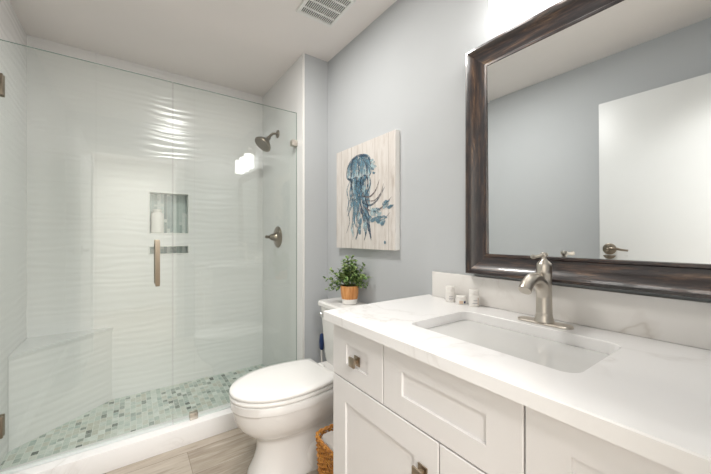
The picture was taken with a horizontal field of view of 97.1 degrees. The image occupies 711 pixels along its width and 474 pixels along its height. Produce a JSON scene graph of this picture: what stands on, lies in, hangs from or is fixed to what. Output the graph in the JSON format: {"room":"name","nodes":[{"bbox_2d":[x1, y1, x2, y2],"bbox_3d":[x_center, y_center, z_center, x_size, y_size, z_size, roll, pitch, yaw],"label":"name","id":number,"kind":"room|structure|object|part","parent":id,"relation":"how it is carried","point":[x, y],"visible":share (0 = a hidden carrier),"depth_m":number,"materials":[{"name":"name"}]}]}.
{"room":"bathroom","nodes":[
{"label":"bathroom","id":0,"kind":"room"},
{"bbox_2d":[0,0,26,464],"bbox_3d":[-1.891,-0.040,1.657,0.100,2.420,0.923,0,0,-35],"label":"wall","id":1,"kind":"structure","parent":0,"point":[13,57],"depth_m":1.71,"materials":[{"name":"tile"}]},
{"bbox_2d":[0,39,171,473],"bbox_3d":[-1.329,0.093,1.570,0.716,1.938,0.132,0,0,-35],"label":"glass shower door","id":2,"kind":"structure","parent":1,"relation":"attached to","point":[2,77],"depth_m":1.56,"materials":[{"name":"clear glass"}]},
{"bbox_3d":[-1.326,0.087,1.573,0.708,1.926,0.010,0,0,-35],"label":"glass pane","id":3,"kind":"part","parent":2,"relation":"part of","materials":[{"name":"clear glass"}]},
{"bbox_3d":[-1.097,0.140,1.735,0.026,0.250,0.132,0,0,-35],"label":"pull handle","id":4,"kind":"part","parent":2,"relation":"part of","materials":[{"name":"silver metal"}]},
{"bbox_2d":[0,364,264,469],"bbox_3d":[-1.241,1.150,2.104,1.478,0.040,0.648,0,0,-35],"label":"floor","id":5,"kind":"structure","parent":0,"point":[119,416],"depth_m":2.00,"materials":[{"name":"tile"}]},
{"bbox_2d":[8,327,113,451],"bbox_3d":[-1.751,0.877,1.914,0.425,0.504,0.365,0,0,-35],"label":"shower bench","id":6,"kind":"object","parent":5,"relation":"on","point":[55,380],"visible":1,"depth_m":1.86,"materials":[{"name":"tile"}]},
{"bbox_2d":[27,35,262,399],"bbox_3d":[-1.393,-0.040,2.483,1.670,2.420,0.154,0,0,-35],"label":"wall","id":7,"kind":"structure","parent":0,"point":[108,147],"depth_m":2.28,"materials":[{"name":"tile"}]},
{"bbox_2d":[151,209,163,232],"bbox_3d":[-1.493,-0.120,2.367,0.086,0.179,0.086,0,0,-35],"label":"shampoo bottle","id":8,"kind":"object","parent":7,"relation":"in","point":[157,217],"visible":0.98,"depth_m":2.33,"materials":[{"name":"white plastic"}]},
{"bbox_3d":[-1.433,0.099,2.414,0.268,0.070,0.088,0,0,-35],"label":"frame","id":9,"kind":"part","parent":7,"relation":"part of","materials":[{"name":"white tile"}]},
{"bbox_3d":[-1.433,-0.180,2.414,0.268,0.316,0.088,0,0,-35],"label":"frame","id":10,"kind":"part","parent":7,"relation":"part of","materials":[{"name":"white tile"}]},
{"bbox_2d":[9,0,396,96],"bbox_3d":[-0.553,-1.290,1.302,1.870,0.080,3.053,0,0,-35],"label":"ceiling","id":11,"kind":"structure","parent":0,"point":[247,46],"depth_m":1.90,"materials":[{"name":"paint"}]},
{"bbox_2d":[296,0,355,27],"bbox_3d":[-0.163,-1.244,1.692,0.227,0.012,0.255,0,0,-35],"label":"ceiling vent","id":12,"kind":"object","parent":11,"relation":"in","point":[326,12],"visible":1,"depth_m":1.72,"materials":[{"name":"white plastic"}]},
{"bbox_2d":[104,427,318,473],"bbox_3d":[-0.538,1.200,1.282,1.870,0.060,3.003,0,0,-35],"label":"floor","id":13,"kind":"structure","parent":0,"point":[232,451],"depth_m":1.65,"materials":[{"name":"brown wood"}]},
{"bbox_2d":[0,403,237,473],"bbox_3d":[-1.017,1.117,1.789,1.478,0.107,0.125,0,0,-35],"label":"shower curb","id":14,"kind":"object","parent":13,"relation":"on","point":[106,458],"depth_m":1.64,"materials":[{"name":"stone"}]},
{"bbox_2d":[173,82,296,424],"bbox_3d":[-0.725,0.093,2.000,0.758,1.938,0.036,0,0,-35],"label":"glass shower panel","id":15,"kind":"object","parent":14,"relation":"on","point":[193,414],"visible":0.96,"depth_m":2.19,"materials":[{"name":"clear glass"}]},
{"bbox_2d":[229,297,365,473],"bbox_3d":[-0.276,0.781,1.681,0.756,0.778,0.402,0,0,-35],"label":"toilet","id":16,"kind":"object","parent":13,"relation":"on","point":[283,406],"visible":0.7,"depth_m":1.52,"materials":[{"name":"ceramic"}]},
{"bbox_3d":[-0.383,0.756,1.605,0.493,0.019,0.382,0,0,-35],"label":"seat","id":17,"kind":"part","parent":16,"relation":"part of","materials":[{"name":"plastic"}]},
{"bbox_3d":[-0.383,0.730,1.605,0.493,0.027,0.382,0,0,-35],"label":"lid","id":18,"kind":"part","parent":16,"relation":"part of","materials":[{"name":"plastic"}]},
{"bbox_3d":[-0.044,0.595,1.846,0.179,0.338,0.376,0,0,-35],"label":"tank","id":19,"kind":"part","parent":16,"relation":"part of","materials":[{"name":"ceramic"}]},
{"bbox_3d":[-0.048,0.408,1.844,0.195,0.032,0.402,0,0,-35],"label":"tank lid","id":20,"kind":"part","parent":16,"relation":"part of","materials":[{"name":"ceramic"}]},
{"bbox_2d":[323,255,369,304],"bbox_3d":[-0.063,0.249,1.841,0.235,0.285,0.306,0,0,-35],"label":"potted plant","id":21,"kind":"object","parent":16,"relation":"on","point":[349,291],"visible":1,"depth_m":1.82,"materials":[{"name":"green plant"}]},
{"bbox_3d":[-0.035,0.377,1.851,0.094,0.030,0.094,0,0,-35],"label":"pot","id":22,"kind":"part","parent":21,"relation":"part of","materials":[{"name":"white ceramic"}]},
{"bbox_2d":[319,333,323,361],"bbox_3d":[-0.225,0.905,2.092,0.095,0.530,0.095,0,0,-35],"label":"toilet brush","id":23,"kind":"object","parent":13,"relation":"on","point":[321,340],"visible":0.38,"depth_m":2.08,"materials":[{"name":"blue plastic"}]},
{"bbox_2d":[315,424,332,473],"bbox_3d":[-0.044,1.020,1.381,0.230,0.299,0.230,0,0,-35],"label":"wicker basket","id":24,"kind":"object","parent":13,"relation":"on","point":[324,444],"visible":0.28,"depth_m":1.35,"materials":[{"name":"brown wicker"}]},
{"bbox_2d":[333,324,682,473],"bbox_3d":[0.421,0.737,0.886,0.565,0.867,1.015,0,0,-35],"label":"vanity cabinet","id":25,"kind":"object","parent":13,"relation":"on","point":[395,412],"visible":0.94,"depth_m":0.77,"materials":[{"name":"paint"}]},
{"bbox_3d":[-0.004,0.405,1.018,0.026,0.031,0.031,0,0,-35],"label":"knob","id":26,"kind":"part","parent":25,"relation":"part of","materials":[{"name":"metal"}]},
{"bbox_3d":[0.007,0.402,1.042,0.020,0.180,0.278,0,0,-35],"label":"drawer","id":27,"kind":"part","parent":25,"relation":"part of","materials":[{"name":"paint"}]},
{"bbox_3d":[0.067,0.781,0.958,0.020,0.570,0.484,0,0,-35],"label":"door","id":28,"kind":"part","parent":25,"relation":"part of","materials":[{"name":"paint"}]},
{"bbox_3d":[0.160,0.592,0.787,0.026,0.031,0.031,0,0,-35],"label":"knob","id":29,"kind":"part","parent":25,"relation":"part of","materials":[{"name":"metal"}]},
{"bbox_3d":[0.361,0.781,0.544,0.020,0.570,0.524,0,0,-35],"label":"door","id":30,"kind":"part","parent":25,"relation":"part of","materials":[{"name":"paint"}]},
{"bbox_2d":[323,294,710,473],"bbox_3d":[0.416,0.286,0.891,0.566,0.032,1.046,0,0,-35],"label":"countertop","id":31,"kind":"structure","parent":25,"relation":"on","point":[649,398],"depth_m":0.63,"materials":[{"name":"stone"}]},
{"bbox_2d":[445,285,454,301],"bbox_3d":[0.397,0.237,1.316,0.038,0.064,0.038,0,0,-35],"label":"toiletry bottle","id":32,"kind":"object","parent":31,"relation":"on","point":[450,290],"visible":1,"depth_m":1.30,"materials":[{"name":"white plastic"}]},
{"bbox_2d":[455,295,465,304],"bbox_3d":[0.426,0.254,1.268,0.042,0.032,0.042,0,0,-35],"label":"jar","id":33,"kind":"object","parent":31,"relation":"on","point":[460,299],"visible":1,"depth_m":1.25,"materials":[{"name":"white plastic"}]},
{"bbox_2d":[469,289,478,306],"bbox_3d":[0.462,0.237,1.224,0.038,0.064,0.038,0,0,-35],"label":"toiletry bottle","id":34,"kind":"object","parent":31,"relation":"on","point":[473,293],"visible":1,"depth_m":1.21,"materials":[{"name":"white plastic"}]},
{"bbox_2d":[428,320,608,372],"bbox_3d":[0.416,0.380,0.883,0.336,0.156,0.495,0,0,-35],"label":"sink","id":35,"kind":"object","parent":31,"relation":"in","point":[552,354],"visible":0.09,"depth_m":0.87,"materials":[{"name":"white ceramic"}]},
{"bbox_2d":[517,252,573,329],"bbox_3d":[0.546,0.159,0.951,0.162,0.222,0.160,0,0,-35],"label":"faucet","id":36,"kind":"object","parent":31,"relation":"on","point":[541,280],"visible":1,"depth_m":0.96,"materials":[{"name":"silver metal"}]},
{"bbox_3d":[0.546,0.186,0.951,0.162,0.156,0.055,0,0,-35],"label":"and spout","id":37,"kind":"part","parent":36,"relation":"part of","materials":[{"name":"silver metal"}]},
{"bbox_3d":[0.567,0.079,0.966,0.100,0.062,0.044,0,0,-35],"label":"lever","id":38,"kind":"part","parent":36,"relation":"part of","materials":[{"name":"silver metal"}]},
{"bbox_3d":[0.590,0.267,0.982,0.052,0.006,0.160,0,0,-35],"label":"deck plate","id":39,"kind":"part","parent":36,"relation":"part of","materials":[{"name":"silver metal"}]},
{"bbox_3d":[0.419,0.402,0.462,0.020,0.180,0.323,0,0,-35],"label":"drawer","id":40,"kind":"part","parent":25,"relation":"part of","materials":[{"name":"paint"}]},
{"bbox_2d":[263,54,327,366],"bbox_3d":[-0.513,-0.040,2.520,0.192,2.420,0.815,0,0,-35],"label":"wall","id":41,"kind":"structure","parent":0,"point":[279,164],"depth_m":2.25,"materials":[{"name":"tile"}]},
{"bbox_2d":[255,130,279,151],"bbox_3d":[-0.687,-0.759,2.444,0.182,0.185,0.137,0,0,-35],"label":"shower head","id":42,"kind":"object","parent":41,"relation":"attached to","point":[263,143],"visible":1,"depth_m":2.42,"materials":[{"name":"silver metal"}]},
{"bbox_2d":[265,226,281,247],"bbox_3d":[-0.661,0.000,2.471,0.107,0.170,0.170,0,0,-35],"label":"shower valve","id":43,"kind":"object","parent":41,"relation":"attached to","point":[276,236],"visible":1,"depth_m":2.46,"materials":[{"name":"silver metal"}]},
{"bbox_3d":[-0.667,0.000,2.467,0.092,0.072,0.072,0,0,-35],"label":"handle","id":44,"kind":"part","parent":43,"relation":"part of","materials":[{"name":"silver metal"}]},
{"bbox_3d":[-0.625,0.000,2.497,0.018,0.170,0.170,0,0,-35],"label":"plate","id":45,"kind":"part","parent":43,"relation":"part of","materials":[{"name":"silver metal"}]},
{"bbox_2d":[302,53,304,358],"bbox_3d":[-0.354,-0.040,2.138,0.013,2.420,0.015,0,0,-35],"label":"trim","id":46,"kind":"structure","parent":41,"relation":"attached to","point":[303,54],"depth_m":2.13,"materials":[{"name":"white paint"}]},
{"bbox_2d":[328,0,710,303],"bbox_3d":[0.168,-0.040,1.816,0.100,2.420,3.053,0,0,-35],"label":"wall","id":47,"kind":"structure","parent":0,"point":[404,72],"depth_m":1.55,"materials":[{"name":"paint"}]},
{"bbox_2d":[337,129,399,250],"bbox_3d":[0.052,-0.243,1.864,0.033,0.626,0.573,0,0,-35],"label":"canvas","id":48,"kind":"object","parent":47,"relation":"attached to","point":[368,172],"visible":1,"depth_m":1.78,"materials":[{"name":"brown wood"}]},
{"bbox_2d":[489,0,522,25],"bbox_3d":[0.638,-0.891,0.951,0.137,0.258,0.466,0,0,-35],"label":"vanity light","id":49,"kind":"object","parent":47,"relation":"attached to","point":[501,12],"visible":1,"depth_m":1.07,"materials":[{"name":"white glass"}]},
{"bbox_2d":[432,271,710,349],"bbox_3d":[0.650,0.213,1.034,0.020,0.112,1.006,0,0,-35],"label":"backsplash","id":50,"kind":"structure","parent":47,"relation":"attached to","point":[686,322],"depth_m":0.91,"materials":[{"name":"stone"}]},
{"bbox_2d":[465,0,710,298],"bbox_3d":[0.677,-0.297,0.968,0.046,0.882,0.752,0,0,-35],"label":"framed mirror","id":51,"kind":"object","parent":47,"relation":"attached to","point":[588,122],"visible":1,"depth_m":0.93,"materials":[{"name":"brown wood"}]}
]}

